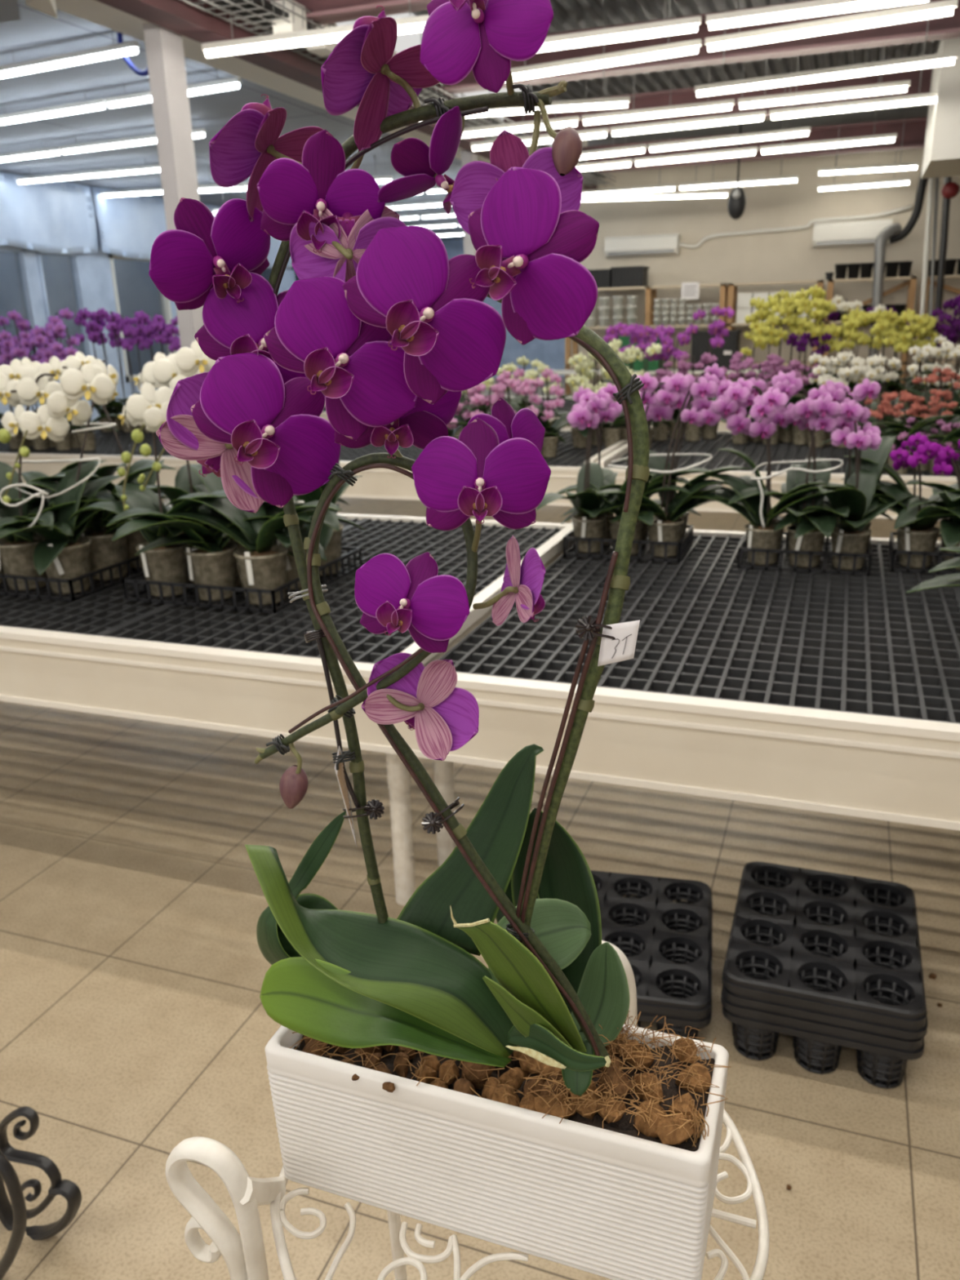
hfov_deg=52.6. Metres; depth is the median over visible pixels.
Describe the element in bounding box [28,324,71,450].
potted orchid
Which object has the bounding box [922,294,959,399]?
potted orchid
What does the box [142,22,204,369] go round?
column
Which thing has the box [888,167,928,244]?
flexible duct
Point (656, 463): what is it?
potted orchid
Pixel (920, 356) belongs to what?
potted orchid
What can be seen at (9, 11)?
ceiling
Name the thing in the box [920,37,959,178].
air duct
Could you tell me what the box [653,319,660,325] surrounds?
flower pot
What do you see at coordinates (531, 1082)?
chunk
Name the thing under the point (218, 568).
potted orchid
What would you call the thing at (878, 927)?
cup
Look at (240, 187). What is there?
lamp
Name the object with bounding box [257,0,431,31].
trim
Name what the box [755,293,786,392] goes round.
potted orchid
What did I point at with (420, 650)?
wire
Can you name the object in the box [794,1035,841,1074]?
cup
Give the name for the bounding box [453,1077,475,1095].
chunk
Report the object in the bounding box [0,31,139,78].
lamp
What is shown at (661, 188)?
lamp
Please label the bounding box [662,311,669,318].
flower pot
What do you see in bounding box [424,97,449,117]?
clip
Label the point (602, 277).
storage box
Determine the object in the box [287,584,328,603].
tie
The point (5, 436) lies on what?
flower spike
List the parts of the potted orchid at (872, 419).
flower, flower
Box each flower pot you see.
[586,317,595,327]
[589,306,595,316]
[598,316,609,326]
[599,297,609,306]
[599,306,609,316]
[612,306,623,316]
[612,316,623,325]
[613,296,623,306]
[626,295,638,306]
[626,306,637,315]
[626,315,637,325]
[653,298,661,305]
[653,305,661,311]
[653,312,661,319]
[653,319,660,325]
[661,318,669,324]
[662,298,669,305]
[662,305,669,311]
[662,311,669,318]
[669,318,677,324]
[670,297,678,305]
[670,305,677,311]
[670,311,677,318]
[678,297,685,304]
[678,304,686,311]
[678,311,685,318]
[678,318,685,324]
[686,304,694,311]
[686,311,694,318]
[686,318,693,324]
[695,304,702,311]
[695,317,702,324]
[702,317,711,324]
[703,303,711,311]
[704,311,711,317]
[711,317,719,324]
[712,303,719,310]
[825,272,834,279]
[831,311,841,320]
[835,263,848,279]
[848,262,860,279]
[860,262,873,278]
[862,305,867,311]
[882,304,893,308]
[885,261,899,277]
[893,303,906,316]
[898,261,912,276]
[928,259,938,275]
[944,258,957,275]
[957,258,959,275]
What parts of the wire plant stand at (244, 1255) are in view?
post, post, post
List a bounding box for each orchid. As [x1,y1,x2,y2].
[0,309,48,449]
[0,315,46,446]
[0,338,23,448]
[0,351,125,594]
[0,358,115,590]
[0,371,64,583]
[17,325,69,447]
[21,355,172,567]
[21,460,125,506]
[23,464,176,580]
[25,467,101,519]
[27,474,128,534]
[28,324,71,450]
[38,306,98,448]
[39,462,168,530]
[48,321,119,450]
[68,382,227,596]
[73,307,113,431]
[85,311,123,430]
[93,307,134,432]
[106,311,143,430]
[106,503,302,600]
[114,315,152,432]
[131,310,157,394]
[133,351,214,582]
[137,311,167,353]
[145,484,306,524]
[148,0,649,1096]
[156,323,178,353]
[164,315,181,351]
[165,489,342,604]
[169,340,327,586]
[196,492,365,530]
[264,502,339,590]
[296,460,362,576]
[446,395,475,439]
[448,382,506,426]
[453,393,466,436]
[454,386,486,436]
[461,384,491,415]
[481,367,521,408]
[490,368,524,413]
[502,355,559,412]
[505,377,566,444]
[511,363,573,432]
[514,367,569,457]
[536,388,617,552]
[551,352,614,448]
[556,373,715,546]
[559,352,625,445]
[566,337,647,448]
[571,382,622,544]
[589,371,738,557]
[589,372,691,555]
[598,322,630,404]
[598,344,645,440]
[599,363,750,539]
[617,322,642,370]
[630,323,661,390]
[631,342,671,448]
[645,324,674,393]
[652,360,690,440]
[660,331,690,376]
[663,361,693,438]
[673,355,728,439]
[676,352,727,440]
[681,377,861,564]
[685,306,734,377]
[708,370,835,554]
[727,351,762,444]
[727,382,895,525]
[731,297,772,382]
[744,360,771,441]
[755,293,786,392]
[760,384,848,567]
[761,353,784,444]
[764,288,795,385]
[773,380,896,530]
[777,359,805,442]
[782,291,818,388]
[782,352,837,447]
[786,332,820,399]
[790,359,820,444]
[793,288,835,395]
[794,377,915,569]
[801,332,831,390]
[805,284,836,386]
[810,299,839,374]
[819,392,918,444]
[824,317,860,378]
[824,355,849,444]
[826,295,862,375]
[832,351,864,448]
[840,303,886,356]
[840,307,871,392]
[840,440,958,555]
[848,356,883,415]
[853,308,905,404]
[856,311,887,402]
[857,389,919,463]
[859,354,911,421]
[861,354,896,423]
[862,414,959,474]
[866,306,897,373]
[871,417,959,471]
[874,311,939,407]
[874,444,959,568]
[877,393,952,467]
[879,307,915,405]
[883,306,910,391]
[884,395,959,425]
[891,373,942,425]
[893,439,959,558]
[895,345,931,433]
[895,422,959,475]
[898,313,938,391]
[899,366,951,409]
[900,388,959,440]
[904,335,946,413]
[906,546,959,593]
[907,431,959,570]
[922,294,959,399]
[924,344,959,391]
[927,299,956,388]
[931,340,959,420]
[932,445,959,475]
[934,370,959,449]
[941,297,959,389]
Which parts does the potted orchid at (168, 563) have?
flower, flower, flower, flower stem, pot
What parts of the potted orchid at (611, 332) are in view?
flower, flower, flower, flower, flower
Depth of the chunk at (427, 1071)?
0.76 m
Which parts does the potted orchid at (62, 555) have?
pot, flower, flower stem, flower, flower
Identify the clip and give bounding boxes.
[342,799,384,819]
[421,796,464,834]
[575,615,615,640]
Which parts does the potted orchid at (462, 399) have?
pot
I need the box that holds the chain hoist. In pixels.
[934,176,959,310]
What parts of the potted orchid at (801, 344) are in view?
flower, flower, flower, flower, flower, flower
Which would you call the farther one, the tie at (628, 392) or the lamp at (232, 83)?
the lamp at (232, 83)
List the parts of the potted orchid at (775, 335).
flower, flower, flower, flower, flower, flower, flower stem, flower, flower stem, flower, flower, flower, flower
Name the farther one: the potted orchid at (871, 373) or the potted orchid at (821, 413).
the potted orchid at (871, 373)
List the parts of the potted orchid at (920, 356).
flower, flower, flower, flower stem, flower, flower stem, flower, flower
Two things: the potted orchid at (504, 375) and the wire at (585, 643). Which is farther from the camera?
the potted orchid at (504, 375)
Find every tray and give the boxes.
[0,555,142,601]
[122,546,362,613]
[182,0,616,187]
[563,524,693,562]
[590,870,711,1035]
[594,880,712,1039]
[720,881,923,1078]
[722,861,927,1057]
[722,977,924,1088]
[723,871,927,1069]
[737,531,871,575]
[888,531,959,574]
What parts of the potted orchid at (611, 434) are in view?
flower, flower, pot, flower, flower, flower, flower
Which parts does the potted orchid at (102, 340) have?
flower, flower, flower, flower stem, flower stem, flower, pot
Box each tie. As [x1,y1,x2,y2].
[0,483,48,528]
[15,457,100,497]
[71,422,116,433]
[264,500,304,503]
[266,733,289,755]
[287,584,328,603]
[303,628,325,642]
[327,462,357,486]
[327,694,355,718]
[332,750,355,769]
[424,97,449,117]
[506,923,534,940]
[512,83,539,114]
[608,453,712,473]
[612,373,644,404]
[750,458,843,479]
[756,480,764,528]
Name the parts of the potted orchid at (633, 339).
flower, flower, flower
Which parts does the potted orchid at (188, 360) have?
flower, flower, pot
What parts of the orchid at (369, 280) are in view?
flower, flower, flower, flower, flower, flower, flower, flower, flower, flower, flower, flower, flower stem, flower, flower stem, flower, flower, flower, flower, flower, flower, flower stem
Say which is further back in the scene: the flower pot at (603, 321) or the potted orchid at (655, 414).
the flower pot at (603, 321)
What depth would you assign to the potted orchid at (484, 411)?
6.37 m
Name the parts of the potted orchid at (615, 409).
flower, flower, flower stem, flower stem, pot, flower, flower, flower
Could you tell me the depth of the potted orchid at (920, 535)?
2.88 m
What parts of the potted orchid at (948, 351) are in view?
flower, flower, flower, flower, flower, flower, flower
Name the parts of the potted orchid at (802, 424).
flower, flower, flower, flower, flower, flower, flower stem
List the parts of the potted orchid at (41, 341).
flower, flower, flower, flower, flower, flower, flower, flower, pot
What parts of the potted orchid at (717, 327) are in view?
flower, flower, flower stem, flower, flower, flower, flower, flower, flower, flower, flower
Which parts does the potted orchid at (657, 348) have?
flower, flower stem, pot, flower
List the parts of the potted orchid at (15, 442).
flower, flower, pot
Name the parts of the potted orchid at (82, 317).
flower, flower, flower, flower, flower, flower stem, flower, flower, pot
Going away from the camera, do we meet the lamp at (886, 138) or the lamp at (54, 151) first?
the lamp at (886, 138)
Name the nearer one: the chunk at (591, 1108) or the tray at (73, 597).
the chunk at (591, 1108)
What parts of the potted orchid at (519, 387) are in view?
flower, flower, flower, flower, flower, flower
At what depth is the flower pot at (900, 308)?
12.61 m
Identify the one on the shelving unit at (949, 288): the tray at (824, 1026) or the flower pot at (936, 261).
the flower pot at (936, 261)
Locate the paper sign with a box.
[680,281,699,299]
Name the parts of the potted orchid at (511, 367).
flower, flower, flower, flower, flower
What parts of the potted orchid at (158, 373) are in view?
flower, flower, flower, pot, flower stem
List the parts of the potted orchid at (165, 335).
flower, flower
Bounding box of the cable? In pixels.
[116,31,148,75]
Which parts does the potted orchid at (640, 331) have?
flower, flower, flower, flower, flower stem, flower, flower, flower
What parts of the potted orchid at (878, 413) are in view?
flower, flower, flower, flower stem, flower, flower, flower, flower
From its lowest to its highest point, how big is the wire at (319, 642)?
0.142 m
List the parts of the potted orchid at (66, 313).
flower, flower, flower, flower, flower, pot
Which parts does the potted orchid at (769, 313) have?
flower, flower, flower, flower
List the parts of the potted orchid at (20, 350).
flower, flower, flower, flower, flower, flower, flower, flower stem, flower, flower stem, flower, pot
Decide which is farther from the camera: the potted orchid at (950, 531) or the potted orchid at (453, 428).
the potted orchid at (453, 428)
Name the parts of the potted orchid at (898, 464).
flower, flower, flower, flower stem, pot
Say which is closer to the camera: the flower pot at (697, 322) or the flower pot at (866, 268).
the flower pot at (866, 268)
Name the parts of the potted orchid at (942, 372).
flower, flower stem, flower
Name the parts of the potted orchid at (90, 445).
flower, flower, flower, flower stem, flower, flower, pot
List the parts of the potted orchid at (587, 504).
flower, flower, flower stem, flower, pot, flower stem, flower, flower, flower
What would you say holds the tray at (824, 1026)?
on the tray at (766, 1025)
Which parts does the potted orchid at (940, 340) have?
flower, flower, flower stem, flower, flower, flower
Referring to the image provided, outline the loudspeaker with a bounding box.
[727,123,746,219]
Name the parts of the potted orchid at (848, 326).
flower, flower, flower, flower, flower, flower, flower, flower, flower, flower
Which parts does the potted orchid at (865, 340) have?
flower, flower, flower, flower, flower stem, flower stem, flower, flower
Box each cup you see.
[595,882,600,890]
[608,936,644,956]
[609,907,647,926]
[613,881,650,923]
[617,919,639,956]
[634,974,640,986]
[636,1020,640,1027]
[656,974,700,1035]
[656,984,698,1039]
[659,942,700,995]
[662,913,701,959]
[665,887,702,928]
[666,954,693,995]
[671,924,693,963]
[732,1022,770,1050]
[733,1023,778,1060]
[735,955,780,1030]
[737,967,773,1041]
[741,924,783,946]
[746,897,786,915]
[746,935,774,946]
[751,871,790,888]
[752,906,777,915]
[757,880,781,887]
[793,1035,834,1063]
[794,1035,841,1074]
[799,967,846,1043]
[799,978,835,1054]
[801,935,845,957]
[804,906,846,925]
[806,879,846,897]
[806,946,834,957]
[809,916,835,925]
[811,889,835,896]
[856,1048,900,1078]
[857,1049,907,1088]
[862,888,905,906]
[863,915,907,936]
[863,946,910,968]
[868,926,893,935]
[868,957,895,968]
[875,898,892,905]
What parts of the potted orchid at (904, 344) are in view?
flower, pot, flower, flower, flower, flower, flower stem, flower, flower, flower, flower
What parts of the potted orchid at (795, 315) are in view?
flower, flower, flower, flower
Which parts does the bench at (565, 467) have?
rail, rail, rail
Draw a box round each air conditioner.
[604,233,679,258]
[812,218,893,248]
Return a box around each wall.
[0,172,391,422]
[0,251,298,375]
[442,239,564,377]
[564,104,959,395]
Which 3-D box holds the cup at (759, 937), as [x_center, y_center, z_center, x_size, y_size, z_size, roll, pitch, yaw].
[0.605,0.709,2.079,0.100,0.116,0.098,5,20,19]
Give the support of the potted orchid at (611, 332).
on the bench at (568, 405)
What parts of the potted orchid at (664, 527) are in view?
pot, flower, flower stem, flower stem, flower, flower, flower, flower, flower, flower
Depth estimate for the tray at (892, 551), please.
2.88 m
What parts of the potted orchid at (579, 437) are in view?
flower, flower, flower, flower, pot, flower, flower, flower, flower, flower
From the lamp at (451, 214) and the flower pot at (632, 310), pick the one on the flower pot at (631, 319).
the flower pot at (632, 310)
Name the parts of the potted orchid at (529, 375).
flower, flower stem, flower, flower, flower, flower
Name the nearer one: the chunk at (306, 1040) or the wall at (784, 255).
the chunk at (306, 1040)
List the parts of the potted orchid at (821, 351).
flower, flower, flower, flower, flower, flower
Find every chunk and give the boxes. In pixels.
[302,1038,327,1056]
[303,1035,312,1044]
[328,1043,348,1053]
[340,1057,353,1064]
[351,1073,359,1080]
[354,1045,382,1057]
[363,1052,381,1069]
[373,1063,392,1074]
[382,1044,396,1051]
[382,1081,395,1093]
[393,1051,408,1078]
[398,1045,416,1060]
[414,1065,437,1083]
[421,1054,440,1071]
[429,1079,448,1088]
[438,1059,459,1084]
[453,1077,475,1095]
[462,1061,495,1088]
[481,1076,501,1099]
[491,1084,519,1106]
[498,1066,528,1090]
[512,1045,524,1059]
[518,1093,537,1111]
[519,1053,542,1075]
[523,1076,546,1097]
[534,1093,575,1119]
[536,1062,562,1079]
[539,1075,571,1100]
[569,1080,599,1119]
[595,1095,626,1123]
[597,1066,633,1100]
[600,1055,622,1073]
[604,1035,624,1057]
[619,1039,653,1070]
[633,1072,662,1103]
[633,1100,667,1137]
[656,1113,696,1144]
[667,1092,697,1116]
[671,1037,697,1063]
[675,1062,711,1093]
[786,1184,791,1190]
[928,973,937,979]
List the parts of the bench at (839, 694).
leg, leg, rail, divider rail, rail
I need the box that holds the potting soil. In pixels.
[293,1035,715,1151]
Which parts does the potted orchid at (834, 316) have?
flower, flower, flower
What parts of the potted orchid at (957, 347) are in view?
flower, flower stem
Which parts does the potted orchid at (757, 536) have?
flower, flower, flower, flower, flower, flower stem, flower, flower, flower stem, pot, flower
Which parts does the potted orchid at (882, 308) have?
flower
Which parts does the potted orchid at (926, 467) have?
flower, pot, flower, flower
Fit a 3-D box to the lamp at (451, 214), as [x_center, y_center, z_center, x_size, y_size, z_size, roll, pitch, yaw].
[-0.353,-7.311,16.532,1.400,0.181,0.042,5,20,19]
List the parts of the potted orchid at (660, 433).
flower, flower, pot, flower, flower, flower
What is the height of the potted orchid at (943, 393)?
0.372 m
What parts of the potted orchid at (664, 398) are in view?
pot, flower stem, flower, flower, flower stem, flower, flower, flower, flower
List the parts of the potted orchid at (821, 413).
flower, flower, flower, pot, flower stem, flower stem, flower, flower, flower, flower, flower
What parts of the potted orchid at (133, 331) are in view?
flower, flower, flower, flower, flower, flower, flower stem, flower, flower, pot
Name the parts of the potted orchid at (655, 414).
pot, flower stem, flower, flower, flower, flower, flower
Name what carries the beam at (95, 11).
attached to the wall at (784, 255)
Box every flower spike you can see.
[0,428,30,503]
[117,423,151,511]
[137,448,164,491]
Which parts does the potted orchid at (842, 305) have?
flower, flower, flower, flower, flower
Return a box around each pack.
[736,308,752,323]
[737,293,753,307]
[752,292,769,307]
[752,307,765,322]
[769,291,785,299]
[788,291,801,297]
[800,307,815,321]
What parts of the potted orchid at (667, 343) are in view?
flower, flower, flower, flower stem, flower, flower, flower, flower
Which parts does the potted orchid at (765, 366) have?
flower, flower, pot, flower, flower, flower, flower, flower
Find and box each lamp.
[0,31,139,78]
[0,90,106,124]
[0,140,61,162]
[16,158,159,183]
[60,128,205,154]
[99,181,162,197]
[105,68,240,108]
[198,164,248,192]
[198,182,248,186]
[200,0,428,57]
[211,191,223,214]
[373,155,392,183]
[385,200,443,209]
[399,214,419,220]
[406,218,457,228]
[419,0,630,117]
[421,209,455,218]
[426,186,446,193]
[435,227,463,236]
[461,0,578,137]
[470,18,608,151]
[505,0,702,82]
[522,74,646,159]
[537,0,701,52]
[537,75,632,171]
[580,131,676,196]
[581,0,734,124]
[581,125,728,201]
[610,0,766,136]
[634,62,757,165]
[648,56,810,151]
[678,119,799,190]
[694,0,958,97]
[704,0,958,51]
[705,0,928,30]
[737,0,910,109]
[760,46,897,154]
[768,0,937,119]
[817,106,911,191]
[817,106,919,175]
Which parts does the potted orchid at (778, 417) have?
flower, flower, flower, flower, pot, flower stem, flower, flower, flower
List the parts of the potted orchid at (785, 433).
pot, flower, flower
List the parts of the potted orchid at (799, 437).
flower, flower, pot, flower stem, flower, flower, flower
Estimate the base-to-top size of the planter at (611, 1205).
0.137 m
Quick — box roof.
[410,0,941,134]
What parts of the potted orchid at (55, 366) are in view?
flower, flower, flower stem, pot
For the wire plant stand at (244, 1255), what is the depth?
0.76 m
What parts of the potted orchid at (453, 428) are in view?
flower, flower, flower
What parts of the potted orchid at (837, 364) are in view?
pot, flower, flower, flower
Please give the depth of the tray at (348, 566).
2.76 m
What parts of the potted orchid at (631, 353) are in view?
pot, flower, flower, flower, flower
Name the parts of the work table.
leg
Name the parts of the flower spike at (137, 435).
stem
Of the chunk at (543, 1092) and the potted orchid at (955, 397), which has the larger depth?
the potted orchid at (955, 397)
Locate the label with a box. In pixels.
[334,745,356,846]
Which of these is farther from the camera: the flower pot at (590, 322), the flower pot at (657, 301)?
the flower pot at (590, 322)
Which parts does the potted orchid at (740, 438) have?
flower, flower, flower, flower, flower, pot, flower, flower, flower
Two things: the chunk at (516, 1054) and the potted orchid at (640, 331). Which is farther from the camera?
the potted orchid at (640, 331)
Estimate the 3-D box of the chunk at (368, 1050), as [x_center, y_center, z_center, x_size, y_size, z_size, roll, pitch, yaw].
[-0.092,0.334,0.798,0.024,0.019,0.018,-8,19,-17]
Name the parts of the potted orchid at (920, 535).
flower, flower, flower stem, flower, pot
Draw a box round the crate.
[607,334,666,371]
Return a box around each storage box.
[588,268,612,288]
[610,266,648,287]
[689,329,742,370]
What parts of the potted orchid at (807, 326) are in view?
flower, flower, flower, flower, flower, flower, flower stem, flower stem, flower, flower, flower, flower, flower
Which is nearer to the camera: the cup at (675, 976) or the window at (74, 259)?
the cup at (675, 976)
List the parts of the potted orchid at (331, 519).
pot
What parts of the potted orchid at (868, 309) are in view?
flower, flower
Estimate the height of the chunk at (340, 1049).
0.018 m
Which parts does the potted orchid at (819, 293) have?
flower, flower, flower, flower, flower, flower, flower, flower, flower, flower, flower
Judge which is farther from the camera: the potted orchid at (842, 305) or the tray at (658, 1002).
the potted orchid at (842, 305)
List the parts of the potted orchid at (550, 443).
flower, flower, flower stem, flower, flower, flower stem, flower, pot, flower, flower, flower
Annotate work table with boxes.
[519,367,777,395]
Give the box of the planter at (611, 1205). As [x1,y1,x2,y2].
[264,1024,728,1279]
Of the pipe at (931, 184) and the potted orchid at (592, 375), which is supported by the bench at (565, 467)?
the potted orchid at (592, 375)
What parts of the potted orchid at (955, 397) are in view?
flower, flower, flower stem, flower stem, pot, flower, flower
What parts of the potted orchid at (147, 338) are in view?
flower, flower, flower, flower, flower stem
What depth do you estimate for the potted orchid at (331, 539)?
2.98 m
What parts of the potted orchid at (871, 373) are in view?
flower, flower, flower, flower, flower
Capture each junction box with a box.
[271,0,306,34]
[306,22,337,57]
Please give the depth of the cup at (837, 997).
1.91 m
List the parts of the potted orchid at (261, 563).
pot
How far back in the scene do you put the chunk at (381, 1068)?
0.76 m
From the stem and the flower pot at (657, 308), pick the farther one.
the flower pot at (657, 308)
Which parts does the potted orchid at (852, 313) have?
flower, flower, flower, flower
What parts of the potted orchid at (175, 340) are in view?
flower, flower, flower, flower, flower, flower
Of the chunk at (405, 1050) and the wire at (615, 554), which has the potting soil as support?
the chunk at (405, 1050)
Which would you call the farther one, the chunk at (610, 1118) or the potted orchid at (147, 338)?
the potted orchid at (147, 338)
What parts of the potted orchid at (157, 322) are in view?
flower, flower, flower, flower, flower, flower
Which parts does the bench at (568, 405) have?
rail, rail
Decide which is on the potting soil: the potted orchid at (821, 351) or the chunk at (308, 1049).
the chunk at (308, 1049)
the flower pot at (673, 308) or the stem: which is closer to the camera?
the stem
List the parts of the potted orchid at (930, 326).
flower, flower, flower, flower, flower, flower, flower, flower, flower, flower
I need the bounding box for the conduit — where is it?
[679,204,911,248]
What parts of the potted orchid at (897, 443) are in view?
pot, flower, flower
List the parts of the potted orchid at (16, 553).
flower, pot, flower stem, flower, flower, flower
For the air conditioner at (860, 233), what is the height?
0.310 m
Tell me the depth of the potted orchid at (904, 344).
7.39 m
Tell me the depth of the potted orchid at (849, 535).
2.83 m
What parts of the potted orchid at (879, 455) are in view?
flower, flower, flower, flower, flower stem, flower stem, flower, pot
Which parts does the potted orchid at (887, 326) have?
flower, flower, pot, flower, flower, flower, flower, flower, flower, flower, flower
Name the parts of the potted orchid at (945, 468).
flower, flower, flower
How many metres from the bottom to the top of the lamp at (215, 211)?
0.401 m
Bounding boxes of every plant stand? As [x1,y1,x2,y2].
[0,1106,81,1279]
[165,940,769,1279]
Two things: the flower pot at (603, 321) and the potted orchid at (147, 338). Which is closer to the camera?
the potted orchid at (147, 338)
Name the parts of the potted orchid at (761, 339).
flower, flower, flower, flower, flower, flower, flower, flower, flower, flower, flower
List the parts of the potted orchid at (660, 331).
flower, flower, flower, flower, flower, flower, flower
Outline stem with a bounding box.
[306,462,600,1056]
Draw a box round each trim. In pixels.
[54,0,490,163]
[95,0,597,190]
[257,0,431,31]
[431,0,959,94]
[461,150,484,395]
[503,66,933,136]
[577,116,927,174]
[587,105,928,146]
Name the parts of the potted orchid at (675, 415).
pot, flower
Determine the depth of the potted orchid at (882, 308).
7.97 m
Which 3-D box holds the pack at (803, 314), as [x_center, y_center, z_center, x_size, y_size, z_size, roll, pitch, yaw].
[4.428,-4.388,13.082,0.190,0.190,0.240,5,20,19]
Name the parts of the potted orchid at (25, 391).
pot, flower, flower, flower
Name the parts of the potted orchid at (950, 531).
flower, flower, flower, flower stem, pot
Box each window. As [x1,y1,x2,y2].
[0,246,37,354]
[35,250,93,382]
[92,187,219,259]
[108,253,176,382]
[291,266,294,282]
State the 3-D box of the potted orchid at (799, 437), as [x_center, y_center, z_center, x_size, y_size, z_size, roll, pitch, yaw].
[1.862,-1.364,5.584,0.491,0.473,0.171,5,20,19]
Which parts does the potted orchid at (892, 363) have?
flower, flower, flower, flower stem, flower stem, flower, flower, flower, flower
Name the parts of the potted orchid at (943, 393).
flower, flower, flower, flower, flower stem, flower, flower, flower, flower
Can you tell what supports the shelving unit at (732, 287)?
on the floor
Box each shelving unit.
[565,283,728,395]
[724,280,824,380]
[822,275,916,386]
[912,274,959,370]
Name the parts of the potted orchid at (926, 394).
flower, flower stem, flower, flower, flower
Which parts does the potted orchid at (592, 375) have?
flower, flower, flower, flower, flower stem, flower stem, pot, flower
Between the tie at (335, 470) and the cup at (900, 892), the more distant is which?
the cup at (900, 892)
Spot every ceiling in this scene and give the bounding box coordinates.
[0,0,57,22]
[0,0,463,240]
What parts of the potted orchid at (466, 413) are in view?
flower stem, flower, flower stem, flower, flower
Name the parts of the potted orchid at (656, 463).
pot, flower stem, flower stem, flower, flower, flower, flower, flower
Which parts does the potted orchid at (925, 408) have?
flower, flower, flower, flower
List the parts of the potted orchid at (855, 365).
pot, flower, flower, flower, flower, flower, flower stem, flower, flower, flower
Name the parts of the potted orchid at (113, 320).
flower, flower, flower, flower, flower, flower stem, flower stem, pot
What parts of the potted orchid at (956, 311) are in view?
flower, flower, flower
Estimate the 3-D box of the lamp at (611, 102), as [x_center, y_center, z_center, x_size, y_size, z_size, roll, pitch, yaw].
[0.239,-4.498,7.356,1.793,0.931,0.043,2,19,10]
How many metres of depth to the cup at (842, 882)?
2.25 m
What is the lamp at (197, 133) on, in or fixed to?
hanging from the ceiling at (37, 34)
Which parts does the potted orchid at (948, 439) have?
pot, flower, flower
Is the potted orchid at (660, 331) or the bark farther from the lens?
the potted orchid at (660, 331)
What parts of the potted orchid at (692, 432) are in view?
flower, flower, flower, flower, pot, flower stem, flower, flower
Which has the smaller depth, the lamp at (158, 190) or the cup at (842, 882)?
the cup at (842, 882)
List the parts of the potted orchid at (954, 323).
flower, flower, flower, flower stem, flower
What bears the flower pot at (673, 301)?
on the flower pot at (673, 308)
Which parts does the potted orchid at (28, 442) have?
flower, flower, pot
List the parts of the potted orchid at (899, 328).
flower, flower, flower, flower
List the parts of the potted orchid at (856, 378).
flower, flower, flower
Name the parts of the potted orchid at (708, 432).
flower, flower, pot, flower, flower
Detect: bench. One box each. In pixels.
[0,426,651,522]
[0,505,959,905]
[319,395,666,429]
[595,430,959,520]
[717,407,906,431]
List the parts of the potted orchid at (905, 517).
pot, flower stem, flower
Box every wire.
[273,106,488,297]
[288,648,423,733]
[315,638,360,808]
[513,638,589,937]
[518,551,618,943]
[568,336,633,512]
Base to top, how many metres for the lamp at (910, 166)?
0.951 m
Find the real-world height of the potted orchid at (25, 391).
0.635 m
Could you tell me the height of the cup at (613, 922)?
0.090 m
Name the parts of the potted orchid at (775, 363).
flower, pot, flower, flower, flower, flower, flower, flower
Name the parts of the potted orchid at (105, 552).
pot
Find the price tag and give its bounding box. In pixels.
[597,620,639,666]
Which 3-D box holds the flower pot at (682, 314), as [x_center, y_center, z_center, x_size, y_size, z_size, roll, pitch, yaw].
[2.804,-4.513,13.484,0.106,0.085,0.103,5,20,19]
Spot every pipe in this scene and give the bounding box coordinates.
[867,222,901,366]
[914,177,933,369]
[921,177,938,391]
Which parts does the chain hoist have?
chain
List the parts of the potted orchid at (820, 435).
flower, flower, pot, flower, flower, flower, flower, flower, flower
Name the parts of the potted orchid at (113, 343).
flower, flower, flower, flower, flower stem, flower stem, flower, pot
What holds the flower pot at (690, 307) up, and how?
on the flower pot at (690, 314)
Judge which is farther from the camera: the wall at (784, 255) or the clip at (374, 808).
the wall at (784, 255)
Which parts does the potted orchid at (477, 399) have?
flower, flower, flower, flower, flower stem, flower, flower, flower, flower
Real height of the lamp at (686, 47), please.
0.931 m
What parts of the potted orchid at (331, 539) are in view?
pot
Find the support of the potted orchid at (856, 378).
on the bench at (757, 451)
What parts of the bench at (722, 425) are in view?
rail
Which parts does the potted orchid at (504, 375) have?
flower, flower, flower, flower stem, flower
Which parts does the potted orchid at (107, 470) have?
pot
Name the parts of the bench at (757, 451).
rail, rail, rail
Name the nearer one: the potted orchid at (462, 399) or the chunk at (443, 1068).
the chunk at (443, 1068)
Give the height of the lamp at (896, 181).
0.981 m
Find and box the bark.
[289,1010,730,1146]
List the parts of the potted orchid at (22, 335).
flower, flower, flower, pot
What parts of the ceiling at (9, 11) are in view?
casing, plate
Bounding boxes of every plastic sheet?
[0,173,97,253]
[266,235,292,268]
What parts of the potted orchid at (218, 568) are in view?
pot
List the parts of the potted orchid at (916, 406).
flower, flower, flower, flower, flower, flower, flower, flower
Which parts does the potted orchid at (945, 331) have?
flower, flower, flower stem, flower, flower, flower, flower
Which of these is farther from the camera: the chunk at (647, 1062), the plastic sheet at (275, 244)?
the plastic sheet at (275, 244)
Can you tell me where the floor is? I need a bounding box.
[0,377,959,1279]
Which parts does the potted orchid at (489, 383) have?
flower, flower, flower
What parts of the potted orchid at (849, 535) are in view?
flower, flower, pot, flower, flower stem, flower, flower, flower stem, flower, flower, flower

